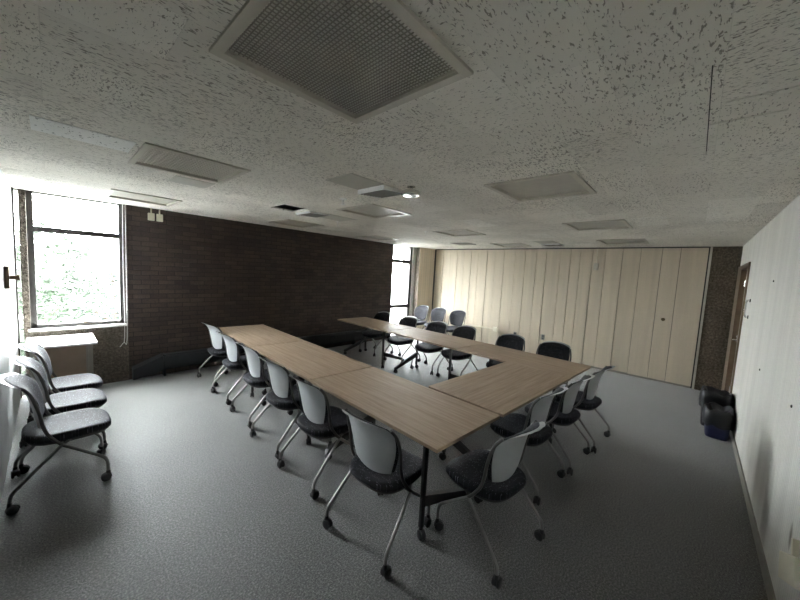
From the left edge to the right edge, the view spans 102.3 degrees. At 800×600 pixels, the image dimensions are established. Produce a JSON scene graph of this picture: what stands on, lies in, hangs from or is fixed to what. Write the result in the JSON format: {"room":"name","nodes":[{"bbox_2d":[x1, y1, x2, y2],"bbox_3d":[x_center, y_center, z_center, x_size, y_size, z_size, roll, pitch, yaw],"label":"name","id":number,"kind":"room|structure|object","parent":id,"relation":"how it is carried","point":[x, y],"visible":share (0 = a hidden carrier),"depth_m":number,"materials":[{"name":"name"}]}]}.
{"room":"conference room","nodes":[
{"label":"conference room","id":0,"kind":"room"},
{"bbox_2d":[0,168,20,503],"bbox_3d":[-2.244,0.265,1.574,6.543,2.511,0.200,8,7,42],"label":"wall","id":1,"kind":"structure","parent":0,"point":[10,397],"depth_m":2.94,"materials":[{"name":"white paint"}]},
{"bbox_2d":[4,266,19,288],"bbox_3d":[-3.503,-0.204,2.914,0.100,0.200,0.090,8,7,42],"label":"handle","id":2,"kind":"object","parent":1,"relation":"attached to","point":[7,277],"depth_m":2.87,"materials":[{"name":"black metal"}]},
{"bbox_2d":[11,187,22,397],"bbox_3d":[-4.568,-0.055,3.839,0.035,2.511,0.022,8,7,42],"label":"trim","id":3,"kind":"structure","parent":1,"relation":"attached to","point":[11,187],"depth_m":3.81,"materials":[{"name":"white paint"}]},
{"bbox_2d":[13,188,30,395],"bbox_3d":[-4.627,-0.069,3.962,0.210,2.511,0.094,8,7,42],"label":"window","id":4,"kind":"structure","parent":1,"relation":"in","point":[23,394],"depth_m":3.88,"materials":[{"name":"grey metal"}]},
{"bbox_2d":[25,205,393,381],"bbox_3d":[-2.473,-0.150,6.325,0.220,2.511,6.401,8,7,42],"label":"wall","id":5,"kind":"structure","parent":0,"point":[184,271],"depth_m":5.55,"materials":[{"name":"brown brick"}]},
{"bbox_2d":[25,190,127,331],"bbox_3d":[-4.255,-0.478,4.289,0.237,1.711,0.945,8,7,42],"label":"window","id":6,"kind":"structure","parent":5,"relation":"in","point":[35,327],"depth_m":4.20,"materials":[{"name":"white metal"}]},
{"bbox_2d":[120,204,127,346],"bbox_3d":[-3.907,-0.328,4.538,0.009,2.013,0.091,8,7,42],"label":"pull cord","id":7,"kind":"object","parent":6,"relation":"hanging from","point":[122,204],"visible":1,"depth_m":4.55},
{"bbox_2d":[103,378,128,383],"bbox_3d":[-4.291,1.163,4.357,0.012,0.030,0.977,8,7,42],"label":"trim","id":8,"kind":"structure","parent":5,"relation":"attached to","point":[123,379],"depth_m":4.60,"materials":[{"name":"black rubber"}]},
{"bbox_2d":[148,208,154,220],"bbox_3d":[-3.632,-1.250,4.705,0.048,0.176,0.076,8,7,42],"label":"sensor box","id":9,"kind":"object","parent":5,"relation":"attached to","point":[151,216],"visible":1,"depth_m":4.69,"materials":[{"name":"beige plastic"}]},
{"bbox_2d":[156,209,162,221],"bbox_3d":[-3.564,-1.253,4.779,0.048,0.176,0.076,8,7,42],"label":"sensor box","id":10,"kind":"object","parent":5,"relation":"attached to","point":[159,217],"visible":1,"depth_m":4.76,"materials":[{"name":"beige plastic"}]},
{"bbox_2d":[13,190,408,247],"bbox_3d":[-1.982,-1.588,6.825,0.050,0.320,8.474,8,7,42],"label":"trim","id":11,"kind":"structure","parent":5,"relation":"attached to","point":[13,190],"depth_m":4.26,"materials":[{"name":"metal"}]},
{"bbox_2d":[162,328,390,375],"bbox_3d":[-1.956,0.931,6.798,0.114,0.335,4.992,8,7,42],"label":"baseboard heater","id":12,"kind":"object","parent":5,"relation":"attached to","point":[197,356],"visible":0.48,"depth_m":5.41,"materials":[{"name":"black metal"}]},
{"bbox_2d":[391,244,412,336],"bbox_3d":[-0.003,-0.236,8.944,0.076,2.511,0.801,8,7,42],"label":"window","id":13,"kind":"structure","parent":5,"relation":"in","point":[409,261],"depth_m":9.12,"materials":[{"name":"brown metal"}]},
{"bbox_2d":[0,338,767,599],"bbox_3d":[0.407,1.455,4.732,6.863,0.100,8.374,8,7,42],"label":"floor","id":14,"kind":"structure","parent":0,"point":[192,506],"depth_m":2.38,"materials":[{"name":"grey carpet"}]},
{"bbox_2d":[0,373,111,515],"bbox_3d":[-2.645,0.978,2.510,0.608,0.888,0.601,8,7,42],"label":"chair","id":15,"kind":"object","parent":14,"relation":"on","point":[61,428],"visible":1,"depth_m":2.44,"materials":[{"name":"black fabric"}]},
{"bbox_2d":[4,374,44,415],"bbox_3d":[-2.754,0.743,2.367,0.427,0.385,0.186,8,7,42],"label":"chair back","id":16,"kind":"object","parent":15,"relation":"on","point":[25,383],"depth_m":2.37,"materials":[{"name":"grey plastic"}]},
{"bbox_2d":[10,356,107,473],"bbox_3d":[-3.054,0.921,2.918,0.608,0.888,0.601,7,6,41],"label":"chair","id":17,"kind":"object","parent":14,"relation":"on","point":[61,402],"visible":0.76,"depth_m":2.87,"materials":[{"name":"black fabric"}]},
{"bbox_2d":[15,357,48,401],"bbox_3d":[-3.160,0.687,2.773,0.427,0.385,0.186,7,6,41],"label":"chair back","id":18,"kind":"object","parent":17,"relation":"on","point":[32,363],"depth_m":2.73,"materials":[{"name":"black fabric"}]},
{"bbox_2d":[18,343,102,422],"bbox_3d":[-3.466,0.864,3.322,0.608,0.888,0.601,8,7,43],"label":"chair","id":19,"kind":"object","parent":14,"relation":"on","point":[57,384],"visible":0.55,"depth_m":3.30,"materials":[{"name":"black fabric"}]},
{"bbox_2d":[22,344,51,374],"bbox_3d":[-3.577,0.629,3.182,0.427,0.385,0.186,8,7,43],"label":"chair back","id":20,"kind":"object","parent":19,"relation":"on","point":[37,350],"depth_m":3.17,"materials":[{"name":"black fabric"}]},
{"bbox_2d":[24,333,97,381],"bbox_3d":[-4.127,0.850,3.948,0.670,0.740,0.580,8,7,42],"label":"radiator cover","id":21,"kind":"object","parent":14,"relation":"on","point":[70,354],"visible":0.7,"depth_m":3.86,"materials":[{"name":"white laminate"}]},
{"bbox_2d":[132,353,163,379],"bbox_3d":[-3.759,0.992,4.807,0.144,0.330,0.355,8,7,42],"label":"heater cover","id":22,"kind":"object","parent":14,"relation":"on","point":[152,365],"visible":1,"depth_m":4.78,"materials":[{"name":"black metal"}]},
{"bbox_2d":[197,322,247,386],"bbox_3d":[-2.705,0.768,4.958,0.608,0.888,0.601,7,6,37],"label":"chair","id":23,"kind":"object","parent":14,"relation":"on","point":[218,349],"visible":0.71,"depth_m":4.79,"materials":[{"name":"grey plastic"}]},
{"bbox_2d":[210,331,266,404],"bbox_3d":[-2.173,0.846,4.382,0.608,0.888,0.601,8,7,42],"label":"chair","id":24,"kind":"object","parent":14,"relation":"on","point":[235,362],"visible":0.8,"depth_m":4.21,"materials":[{"name":"grey plastic"}]},
{"bbox_2d":[230,342,292,428],"bbox_3d":[-1.628,0.922,3.835,0.608,0.888,0.601,8,7,44],"label":"chair","id":25,"kind":"object","parent":14,"relation":"on","point":[258,377],"visible":0.75,"depth_m":3.66,"materials":[{"name":"grey plastic"}]},
{"bbox_2d":[239,343,261,375],"bbox_3d":[-1.741,0.686,3.697,0.427,0.385,0.186,8,7,44],"label":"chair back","id":26,"kind":"object","parent":25,"relation":"on","point":[254,364],"depth_m":3.65,"materials":[{"name":"grey plastic"}]},
{"bbox_2d":[219,324,304,396],"bbox_3d":[-2.186,0.876,4.928,0.757,0.734,1.512,-2,7,-44],"label":"table","id":27,"kind":"object","parent":14,"relation":"on","point":[249,335],"visible":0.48,"depth_m":4.77,"materials":[{"name":"brown wood"}]},
{"bbox_2d":[249,357,321,458],"bbox_3d":[-1.136,0.994,3.304,0.608,0.888,0.601,8,7,42],"label":"chair","id":28,"kind":"object","parent":14,"relation":"on","point":[284,395],"visible":0.73,"depth_m":3.13,"materials":[{"name":"grey plastic"}]},
{"bbox_2d":[262,357,290,396],"bbox_3d":[-1.245,0.759,3.161,0.427,0.385,0.186,8,7,42],"label":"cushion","id":29,"kind":"object","parent":28,"relation":"on","point":[279,379],"depth_m":3.13,"materials":[{"name":"grey plastic"}]},
{"bbox_2d":[250,341,371,444],"bbox_3d":[-1.121,1.026,3.845,0.757,0.734,1.512,-2,7,-44],"label":"table","id":30,"kind":"object","parent":14,"relation":"on","point":[307,360],"visible":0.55,"depth_m":3.67,"materials":[{"name":"brown wood"}]},
{"bbox_2d":[277,375,354,499],"bbox_3d":[-0.668,1.061,2.814,0.608,0.888,0.601,8,7,43],"label":"chair","id":31,"kind":"object","parent":14,"relation":"on","point":[318,420],"visible":0.87,"depth_m":2.66,"materials":[{"name":"black fabric"}]},
{"bbox_2d":[293,375,327,422],"bbox_3d":[-0.779,0.826,2.673,0.427,0.385,0.186,8,7,43],"label":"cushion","id":32,"kind":"object","parent":31,"relation":"on","point":[312,399],"depth_m":2.64,"materials":[{"name":"grey plastic"}]},
{"bbox_2d":[337,317,414,367],"bbox_3d":[-0.533,0.831,6.532,1.512,0.734,0.757,8,7,44],"label":"table","id":33,"kind":"object","parent":14,"relation":"on","point":[366,322],"visible":0.93,"depth_m":6.36,"materials":[{"name":"brown wood"}]},
{"bbox_2d":[359,312,392,356],"bbox_3d":[-0.519,0.712,7.031,0.608,0.888,0.601,8,7,42],"label":"chair","id":34,"kind":"object","parent":14,"relation":"on","point":[384,316],"visible":0.78,"depth_m":7.00,"materials":[{"name":"black fabric"}]},
{"bbox_2d":[374,312,388,320],"bbox_3d":[-0.384,0.470,7.133,0.427,0.385,0.186,8,7,42],"label":"cushion","id":35,"kind":"object","parent":34,"relation":"on","point":[384,316],"depth_m":7.14,"materials":[{"name":"black fabric"}]},
{"bbox_2d":[322,409,431,578],"bbox_3d":[-0.112,1.143,2.204,0.608,0.888,0.601,7,6,39],"label":"chair","id":36,"kind":"object","parent":14,"relation":"on","point":[380,463],"visible":0.97,"depth_m":2.06,"materials":[{"name":"black fabric"}]},
{"bbox_2d":[346,410,398,471],"bbox_3d":[-0.215,0.909,2.056,0.427,0.385,0.186,7,6,39],"label":"backrest","id":37,"kind":"object","parent":36,"relation":"on","point":[376,446],"depth_m":2.04,"materials":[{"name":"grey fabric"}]},
{"bbox_2d":[384,316,420,362],"bbox_3d":[0.047,0.788,6.499,0.608,0.888,0.601,8,7,42],"label":"chair","id":38,"kind":"object","parent":14,"relation":"on","point":[411,321],"visible":0.66,"depth_m":6.49,"materials":[{"name":"black fabric"}]},
{"bbox_2d":[399,317,416,326],"bbox_3d":[0.182,0.546,6.602,0.427,0.385,0.186,8,7,42],"label":"cushion","id":39,"kind":"object","parent":38,"relation":"on","point":[408,321],"depth_m":6.59,"materials":[{"name":"black fabric"}]},
{"bbox_2d":[310,367,499,540],"bbox_3d":[-0.056,1.177,2.758,0.757,0.734,1.512,-2,7,-44],"label":"table","id":40,"kind":"object","parent":14,"relation":"on","point":[436,420],"visible":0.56,"depth_m":2.48,"materials":[{"name":"brown wood"}]},
{"bbox_2d":[413,305,428,328],"bbox_3d":[0.502,0.601,9.009,0.608,0.888,0.601,7,6,38],"label":"chair","id":41,"kind":"object","parent":14,"relation":"on","point":[420,311],"visible":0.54,"depth_m":9.07,"materials":[{"name":"grey plastic"}]},
{"bbox_2d":[415,306,427,319],"bbox_3d":[0.629,0.357,9.119,0.427,0.385,0.186,7,6,38],"label":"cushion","id":42,"kind":"object","parent":41,"relation":"on","point":[421,313],"depth_m":9.08,"materials":[{"name":"grey plastic"}]},
{"bbox_2d":[410,321,448,374],"bbox_3d":[0.575,0.858,6.015,0.608,0.888,0.601,7,6,41],"label":"chair","id":43,"kind":"object","parent":14,"relation":"on","point":[435,326],"visible":0.73,"depth_m":5.99,"materials":[{"name":"black fabric"}]},
{"bbox_2d":[426,322,446,333],"bbox_3d":[0.708,0.616,6.120,0.427,0.385,0.186,7,6,41],"label":"cushion","id":44,"kind":"object","parent":43,"relation":"on","point":[440,327],"depth_m":6.10,"materials":[{"name":"black fabric"}]},
{"bbox_2d":[386,328,483,379],"bbox_3d":[0.537,0.981,5.454,0.757,0.734,1.512,-2,7,-44],"label":"table","id":45,"kind":"object","parent":14,"relation":"on","point":[451,342],"visible":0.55,"depth_m":5.33,"materials":[{"name":"brown wood"}]},
{"bbox_2d":[424,307,446,329],"bbox_3d":[0.935,0.657,8.627,0.608,0.888,0.601,7,6,40],"label":"chair","id":46,"kind":"object","parent":14,"relation":"on","point":[437,314],"visible":0.45,"depth_m":8.71,"materials":[{"name":"grey plastic"}]},
{"bbox_2d":[431,308,445,320],"bbox_3d":[1.066,0.414,8.733,0.427,0.385,0.186,7,6,40],"label":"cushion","id":47,"kind":"object","parent":46,"relation":"on","point":[437,314],"depth_m":8.71,"materials":[{"name":"grey plastic"}]},
{"bbox_2d":[447,310,465,334],"bbox_3d":[1.375,0.714,8.238,0.608,0.888,0.601,8,7,42],"label":"chair","id":48,"kind":"object","parent":14,"relation":"on","point":[456,318],"visible":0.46,"depth_m":8.30,"materials":[{"name":"grey plastic"}]},
{"bbox_2d":[450,311,464,325],"bbox_3d":[1.511,0.472,8.340,0.427,0.385,0.186,8,7,42],"label":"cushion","id":49,"kind":"object","parent":48,"relation":"on","point":[456,317],"depth_m":8.31,"materials":[{"name":"grey plastic"}]},
{"bbox_2d":[436,326,477,376],"bbox_3d":[1.015,0.915,5.626,0.608,0.888,0.601,8,7,43],"label":"chair","id":50,"kind":"object","parent":14,"relation":"on","point":[467,332],"visible":0.55,"depth_m":5.61,"materials":[{"name":"black fabric"}]},
{"bbox_2d":[453,326,474,339],"bbox_3d":[1.153,0.673,5.726,0.427,0.385,0.186,8,7,43],"label":"cushion","id":51,"kind":"object","parent":50,"relation":"on","point":[467,332],"depth_m":5.72,"materials":[{"name":"black fabric"}]},
{"bbox_2d":[434,420,545,588],"bbox_3d":[0.628,1.185,2.190,0.608,0.888,0.601,-1,6,-40],"label":"chair","id":52,"kind":"object","parent":14,"relation":"on","point":[494,475],"visible":1,"depth_m":2.06,"materials":[{"name":"black fabric"}]},
{"bbox_2d":[488,422,539,479],"bbox_3d":[0.747,0.964,2.035,0.427,0.385,0.186,-1,6,-40],"label":"backrest","id":53,"kind":"object","parent":52,"relation":"on","point":[508,452],"depth_m":2.00,"materials":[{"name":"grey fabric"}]},
{"bbox_2d":[429,361,570,459],"bbox_3d":[1.052,1.192,3.303,1.512,0.734,0.757,-2,7,-44],"label":"table","id":54,"kind":"object","parent":14,"relation":"on","point":[501,389],"visible":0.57,"depth_m":3.10,"materials":[{"name":"brown wood"}]},
{"bbox_2d":[486,334,524,366],"bbox_3d":[1.627,1.001,5.012,0.608,0.888,0.601,8,7,42],"label":"chair","id":55,"kind":"object","parent":14,"relation":"on","point":[513,341],"visible":0.25,"depth_m":5.09,"materials":[{"name":"black fabric"}]},
{"bbox_2d":[497,335,523,350],"bbox_3d":[1.762,0.759,5.114,0.427,0.385,0.186,8,7,42],"label":"cushion","id":56,"kind":"object","parent":55,"relation":"on","point":[516,342],"depth_m":5.10,"materials":[{"name":"black fabric"}]},
{"bbox_2d":[457,343,590,432],"bbox_3d":[1.596,1.131,4.366,0.757,0.734,1.512,-2,7,-44],"label":"table","id":57,"kind":"object","parent":14,"relation":"on","point":[490,351],"visible":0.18,"depth_m":4.22,"materials":[{"name":"brown wood"}]},
{"bbox_2d":[489,387,568,505],"bbox_3d":[1.136,1.154,2.890,0.608,0.888,0.601,-1,7,-43],"label":"chair","id":58,"kind":"object","parent":14,"relation":"on","point":[512,424],"visible":0.66,"depth_m":2.77,"materials":[{"name":"black fabric"}]},
{"bbox_2d":[527,388,563,426],"bbox_3d":[1.263,0.932,2.741,0.427,0.385,0.186,-1,7,-43],"label":"backrest","id":59,"kind":"object","parent":58,"relation":"on","point":[541,407],"depth_m":2.68,"materials":[{"name":"grey plastic"}]},
{"bbox_2d":[536,341,571,386],"bbox_3d":[2.104,1.064,4.575,0.608,0.888,0.601,8,7,42],"label":"chair","id":60,"kind":"object","parent":14,"relation":"on","point":[559,350],"visible":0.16,"depth_m":4.66,"materials":[{"name":"black fabric"}]},
{"bbox_2d":[538,342,569,360],"bbox_3d":[2.239,0.822,4.678,0.427,0.385,0.186,8,7,42],"label":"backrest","id":61,"kind":"object","parent":60,"relation":"on","point":[559,350],"depth_m":4.66,"materials":[{"name":"black fabric"}]},
{"bbox_2d":[524,375,594,475],"bbox_3d":[1.614,1.145,3.307,0.608,0.888,0.601,-2,7,-44],"label":"chair","id":62,"kind":"object","parent":14,"relation":"on","point":[563,413],"visible":0.67,"depth_m":3.12,"materials":[{"name":"grey plastic"}]},
{"bbox_2d":[560,375,590,411],"bbox_3d":[1.743,0.923,3.159,0.427,0.385,0.186,-2,7,-44],"label":"backrest","id":63,"kind":"object","parent":62,"relation":"on","point":[570,395],"depth_m":3.11,"materials":[{"name":"grey plastic"}]},
{"bbox_2d":[555,366,615,453],"bbox_3d":[2.085,1.136,3.716,0.608,0.888,0.601,-1,7,-43],"label":"chair","id":64,"kind":"object","parent":14,"relation":"on","point":[586,400],"visible":0.68,"depth_m":3.52,"materials":[{"name":"grey plastic"}]},
{"bbox_2d":[584,366,611,397],"bbox_3d":[2.212,0.915,3.566,0.427,0.385,0.186,-1,7,-43],"label":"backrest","id":65,"kind":"object","parent":64,"relation":"on","point":[591,386],"depth_m":3.51,"materials":[{"name":"grey plastic"}]},
{"bbox_2d":[699,385,733,425],"bbox_3d":[4.122,1.408,4.224,0.324,0.486,0.362,8,7,42],"label":"trash bin","id":66,"kind":"object","parent":14,"relation":"on","point":[708,394],"visible":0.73,"depth_m":4.15,"materials":[{"name":"black plastic"}]},
{"bbox_2d":[702,402,735,440],"bbox_3d":[3.882,1.476,3.940,0.281,0.371,0.362,8,7,42],"label":"recycling bin","id":67,"kind":"object","parent":14,"relation":"on","point":[718,420],"visible":1,"depth_m":3.84,"materials":[{"name":"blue plastic"}]},
{"bbox_2d":[0,0,799,248],"bbox_3d":[0.548,-1.103,4.515,6.863,0.020,8.374,8,7,42],"label":"ceiling","id":68,"kind":"structure","parent":0,"point":[615,94],"depth_m":1.56,"materials":[{"name":"paint"}]},
{"bbox_2d":[29,114,135,152],"bbox_3d":[-1.948,-1.015,1.996,0.300,0.004,0.450,8,7,42],"label":"tile","id":69,"kind":"structure","parent":68,"relation":"attached to","point":[40,124],"depth_m":1.97,"materials":[{"name":"white tile"}]},
{"bbox_2d":[104,189,181,206],"bbox_3d":[-3.144,-1.312,3.949,0.660,0.152,0.660,8,7,42],"label":"ceiling light","id":70,"kind":"object","parent":68,"relation":"attached to","point":[112,193],"visible":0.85,"depth_m":3.98,"materials":[{"name":"grey plastic"}]},
{"bbox_2d":[128,142,250,183],"bbox_3d":[-1.630,-1.106,2.501,0.660,0.152,0.660,8,7,42],"label":"ceiling light","id":71,"kind":"object","parent":68,"relation":"attached to","point":[149,155],"visible":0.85,"depth_m":2.50,"materials":[{"name":"grey plastic"}]},
{"bbox_2d":[167,175,213,187],"bbox_3d":[-1.954,-1.102,3.018,0.300,0.004,0.310,8,7,42],"label":"tile","id":72,"kind":"structure","parent":68,"relation":"attached to","point":[177,179],"depth_m":3.00,"materials":[{"name":"white tile"}]},
{"bbox_2d":[269,219,323,227],"bbox_3d":[-1.762,-1.367,5.496,0.660,0.152,0.660,8,7,42],"label":"ceiling light","id":73,"kind":"object","parent":68,"relation":"attached to","point":[288,222],"visible":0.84,"depth_m":5.55,"materials":[{"name":"grey plastic"}]},
{"bbox_2d":[296,211,355,220],"bbox_3d":[-1.029,-1.166,4.540,0.360,0.038,0.754,8,7,42],"label":"ceiling vent","id":74,"kind":"object","parent":68,"relation":"in","point":[314,214],"visible":1,"depth_m":4.44,"materials":[{"name":"grey metal"}]},
{"bbox_2d":[300,213,328,217],"bbox_3d":[-1.180,-1.155,4.377,0.350,0.027,0.306,8,7,42],"label":"grille","id":75,"kind":"object","parent":74,"relation":"attached to","point":[315,215],"depth_m":4.35,"materials":[{"name":"grey metal"}]},
{"bbox_2d":[209,0,473,123],"bbox_3d":[-0.196,-0.912,1.135,0.660,0.152,0.660,8,7,42],"label":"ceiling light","id":76,"kind":"object","parent":68,"relation":"attached to","point":[358,61],"visible":1,"depth_m":1.11,"materials":[{"name":"grey plastic"}]},
{"bbox_2d":[326,173,401,197],"bbox_3d":[-0.281,-0.973,2.810,0.340,0.048,0.643,8,7,42],"label":"ceiling vent","id":77,"kind":"object","parent":68,"relation":"in","point":[373,188],"visible":0.9,"depth_m":2.77,"materials":[{"name":"grey metal"}]},
{"bbox_2d":[361,190,401,197],"bbox_3d":[-0.163,-0.972,2.940,0.330,0.037,0.291,8,7,42],"label":"grille","id":78,"kind":"object","parent":77,"relation":"attached to","point":[373,193],"depth_m":2.91,"materials":[{"name":"grey metal"}]},
{"bbox_2d":[336,203,411,218],"bbox_3d":[-0.315,-1.160,3.982,0.660,0.152,0.660,8,7,42],"label":"ceiling light","id":79,"kind":"object","parent":68,"relation":"attached to","point":[372,210],"visible":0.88,"depth_m":4.02,"materials":[{"name":"grey plastic"}]},
{"bbox_2d":[357,235,397,239],"bbox_3d":[-0.502,-1.434,7.101,0.660,0.152,0.660,8,7,42],"label":"ceiling light","id":80,"kind":"object","parent":68,"relation":"attached to","point":[376,237],"visible":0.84,"depth_m":7.18,"materials":[{"name":"grey plastic"}]},
{"bbox_2d":[402,185,419,197],"bbox_3d":[0.094,-0.925,2.736,0.160,0.083,0.160,8,7,42],"label":"smoke detector","id":81,"kind":"object","parent":68,"relation":"attached to","point":[409,193],"visible":1,"depth_m":2.70,"materials":[{"name":"white plastic"}]},
{"bbox_2d":[432,229,485,236],"bbox_3d":[1.024,-1.218,5.540,0.660,0.152,0.660,8,7,42],"label":"ceiling light","id":82,"kind":"object","parent":68,"relation":"attached to","point":[464,232],"visible":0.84,"depth_m":5.61,"materials":[{"name":"grey plastic"}]},
{"bbox_2d":[451,242,475,244],"bbox_3d":[1.436,-1.276,7.321,0.420,0.012,0.420,8,7,42],"label":"ceiling vent","id":83,"kind":"object","parent":68,"relation":"in","point":[462,243],"visible":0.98,"depth_m":7.29,"materials":[{"name":"grey metal"}]},
{"bbox_2d":[491,243,530,246],"bbox_3d":[2.413,-1.267,7.021,0.660,0.152,0.660,8,7,42],"label":"ceiling light","id":84,"kind":"object","parent":68,"relation":"attached to","point":[496,244],"visible":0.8,"depth_m":7.11,"materials":[{"name":"grey plastic"}]},
{"bbox_2d":[484,170,596,201],"bbox_3d":[1.137,-0.962,2.591,0.660,0.152,0.660,8,7,42],"label":"ceiling light","id":85,"kind":"object","parent":68,"relation":"attached to","point":[569,183],"visible":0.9,"depth_m":2.59,"materials":[{"name":"grey plastic"}]},
{"bbox_2d":[533,241,563,245],"bbox_3d":[2.906,-1.101,6.296,0.350,0.033,0.753,8,7,42],"label":"ceiling vent","id":86,"kind":"object","parent":68,"relation":"in","point":[544,243],"visible":0.98,"depth_m":6.28,"materials":[{"name":"grey metal"}]},
{"bbox_2d":[562,219,632,230],"bbox_3d":[2.514,-1.013,4.088,0.660,0.152,0.660,8,7,42],"label":"ceiling light","id":87,"kind":"object","parent":68,"relation":"attached to","point":[606,224],"visible":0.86,"depth_m":4.13,"materials":[{"name":"grey plastic"}]},
{"bbox_2d":[596,239,648,243],"bbox_3d":[3.797,-1.061,5.482,0.660,0.152,0.660,8,7,42],"label":"ceiling light","id":88,"kind":"object","parent":68,"relation":"attached to","point":[610,241],"visible":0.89,"depth_m":5.53,"materials":[{"name":"grey plastic"}]},
{"bbox_2d":[412,248,434,328],"bbox_3d":[0.686,-0.250,9.555,0.415,2.511,0.800,8,7,42],"label":"wall","id":89,"kind":"structure","parent":0,"point":[425,257],"depth_m":9.29,"materials":[{"name":"beige paint"}]},
{"bbox_2d":[409,247,415,315],"bbox_3d":[0.300,-0.249,9.288,0.150,2.511,0.115,8,7,42],"label":"trim","id":90,"kind":"structure","parent":89,"relation":"attached to","point":[414,248],"depth_m":9.21,"materials":[{"name":"white paint"}]},
{"bbox_2d":[431,249,436,321],"bbox_3d":[0.994,-0.234,9.560,0.035,2.511,0.050,8,7,42],"label":"trim","id":91,"kind":"structure","parent":89,"relation":"attached to","point":[435,249],"depth_m":9.52,"materials":[{"name":"brown metal"}]},
{"bbox_2d":[274,65,712,210],"bbox_3d":[0.568,-1.476,4.483,6.963,0.130,8.474,8,7,42],"label":"ceiling slab","id":92,"kind":"structure","parent":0,"point":[284,206],"depth_m":2.34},
{"bbox_2d":[432,248,708,385],"bbox_3d":[3.137,0.042,7.604,5.787,2.456,0.140,8,7,42],"label":"wall","id":93,"kind":"structure","parent":0,"point":[530,293],"depth_m":6.78,"materials":[{"name":"beige wood"}]},
{"bbox_2d":[463,323,497,331],"bbox_3d":[1.979,0.684,8.629,1.360,0.110,0.067,8,7,42],"label":"outlet box","id":94,"kind":"object","parent":93,"relation":"attached to","point":[495,329],"visible":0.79,"depth_m":8.32,"materials":[{"name":"beige plastic"}]},
{"bbox_2d":[436,246,709,249],"bbox_3d":[3.198,-1.190,7.493,5.793,0.020,0.060,8,7,42],"label":"trim","id":95,"kind":"structure","parent":93,"relation":"attached to","point":[708,246],"depth_m":6.79,"materials":[{"name":"brown metal"}]},
{"bbox_2d":[593,249,598,269],"bbox_3d":[4.069,-0.840,6.667,0.080,0.440,0.047,8,7,42],"label":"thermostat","id":96,"kind":"object","parent":93,"relation":"attached to","point":[596,264],"visible":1,"depth_m":6.66,"materials":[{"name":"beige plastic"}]},
{"bbox_2d":[583,248,681,375],"bbox_3d":[3.208,0.047,7.682,5.893,2.511,0.170,8,7,42],"label":"trim","id":97,"kind":"structure","parent":93,"relation":"attached to","point":[681,248],"depth_m":6.10,"materials":[{"name":"brown wood"}]},
{"bbox_2d":[581,363,689,387],"bbox_3d":[3.075,1.274,7.714,5.793,0.050,0.025,8,7,42],"label":"baseboard","id":98,"kind":"structure","parent":93,"relation":"attached to","point":[664,381],"depth_m":6.21,"materials":[{"name":"grey plastic"}]},
{"bbox_2d":[694,246,742,389],"bbox_3d":[5.537,0.357,5.530,0.519,2.511,0.200,8,7,42],"label":"wall","id":99,"kind":"structure","parent":0,"point":[725,261],"depth_m":5.50,"materials":[{"name":"brick"}]},
{"bbox_2d":[690,247,712,388],"bbox_3d":[5.278,0.334,5.630,0.030,2.511,0.022,8,7,42],"label":"trim","id":100,"kind":"structure","parent":99,"relation":"attached to","point":[711,248],"depth_m":5.62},
{"bbox_2d":[732,195,799,599],"bbox_3d":[2.906,0.478,2.399,0.150,2.511,8.374,8,7,42],"label":"wall","id":101,"kind":"structure","parent":0,"point":[766,431],"depth_m":2.44,"materials":[{"name":"white paint"}]},
{"bbox_2d":[721,262,750,392],"bbox_3d":[5.072,0.561,4.844,0.180,2.170,1.445,8,7,42],"label":"door","id":102,"kind":"structure","parent":101,"relation":"in","point":[744,270],"depth_m":4.97,"materials":[{"name":"brown wood"}]},
{"bbox_2d":[743,299,750,318],"bbox_3d":[4.205,0.105,3.910,0.044,0.240,0.040,8,7,42],"label":"wall bracket","id":103,"kind":"object","parent":101,"relation":"attached to","point":[746,302],"visible":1,"depth_m":3.91,"materials":[{"name":"silver metal"}]},
{"bbox_2d":[730,430,775,599],"bbox_3d":[2.273,1.695,2.005,0.012,0.085,6.477,8,7,42],"label":"baseboard","id":104,"kind":"structure","parent":101,"relation":"attached to","point":[770,593],"depth_m":2.33,"materials":[{"name":"grey plastic"}]},
{"bbox_2d":[778,538,799,590],"bbox_3d":[1.859,1.279,1.521,0.050,0.243,0.320,8,7,42],"label":"outlet box","id":105,"kind":"object","parent":101,"relation":"attached to","point":[789,565],"visible":1,"depth_m":1.52,"materials":[{"name":"beige plastic"}]},
{"label":"outside","id":106,"kind":"structure","parent":0,"visible":0},
{"bbox_2d":[19,277,400,334],"bbox_3d":[-39.911,-0.548,50.292,113.700,0.200,140.000,8,7,42],"label":"ground","id":107,"kind":"structure","parent":106,"point":[395,294],"depth_m":51.66,"materials":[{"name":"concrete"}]},
{"bbox_2d":[15,216,118,374],"bbox_3d":[-10.428,1.099,9.067,3.754,6.711,4.139,8,7,42],"label":"leafy tree","id":108,"kind":"object","parent":107,"relation":"on","point":[46,288],"visible":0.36,"depth_m":9.27,"materials":[{"name":"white plant"}]},
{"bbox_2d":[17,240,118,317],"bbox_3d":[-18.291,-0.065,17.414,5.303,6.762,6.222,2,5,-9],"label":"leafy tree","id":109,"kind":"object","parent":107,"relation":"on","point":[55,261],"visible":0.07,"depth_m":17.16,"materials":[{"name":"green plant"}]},
{"bbox_2d":[54,249,119,321],"bbox_3d":[-12.579,0.928,14.053,4.713,5.979,4.882,8,7,42],"label":"leafy tree","id":110,"kind":"object","parent":107,"relation":"on","point":[111,272],"visible":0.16,"depth_m":13.36,"materials":[{"name":"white plant"}]},
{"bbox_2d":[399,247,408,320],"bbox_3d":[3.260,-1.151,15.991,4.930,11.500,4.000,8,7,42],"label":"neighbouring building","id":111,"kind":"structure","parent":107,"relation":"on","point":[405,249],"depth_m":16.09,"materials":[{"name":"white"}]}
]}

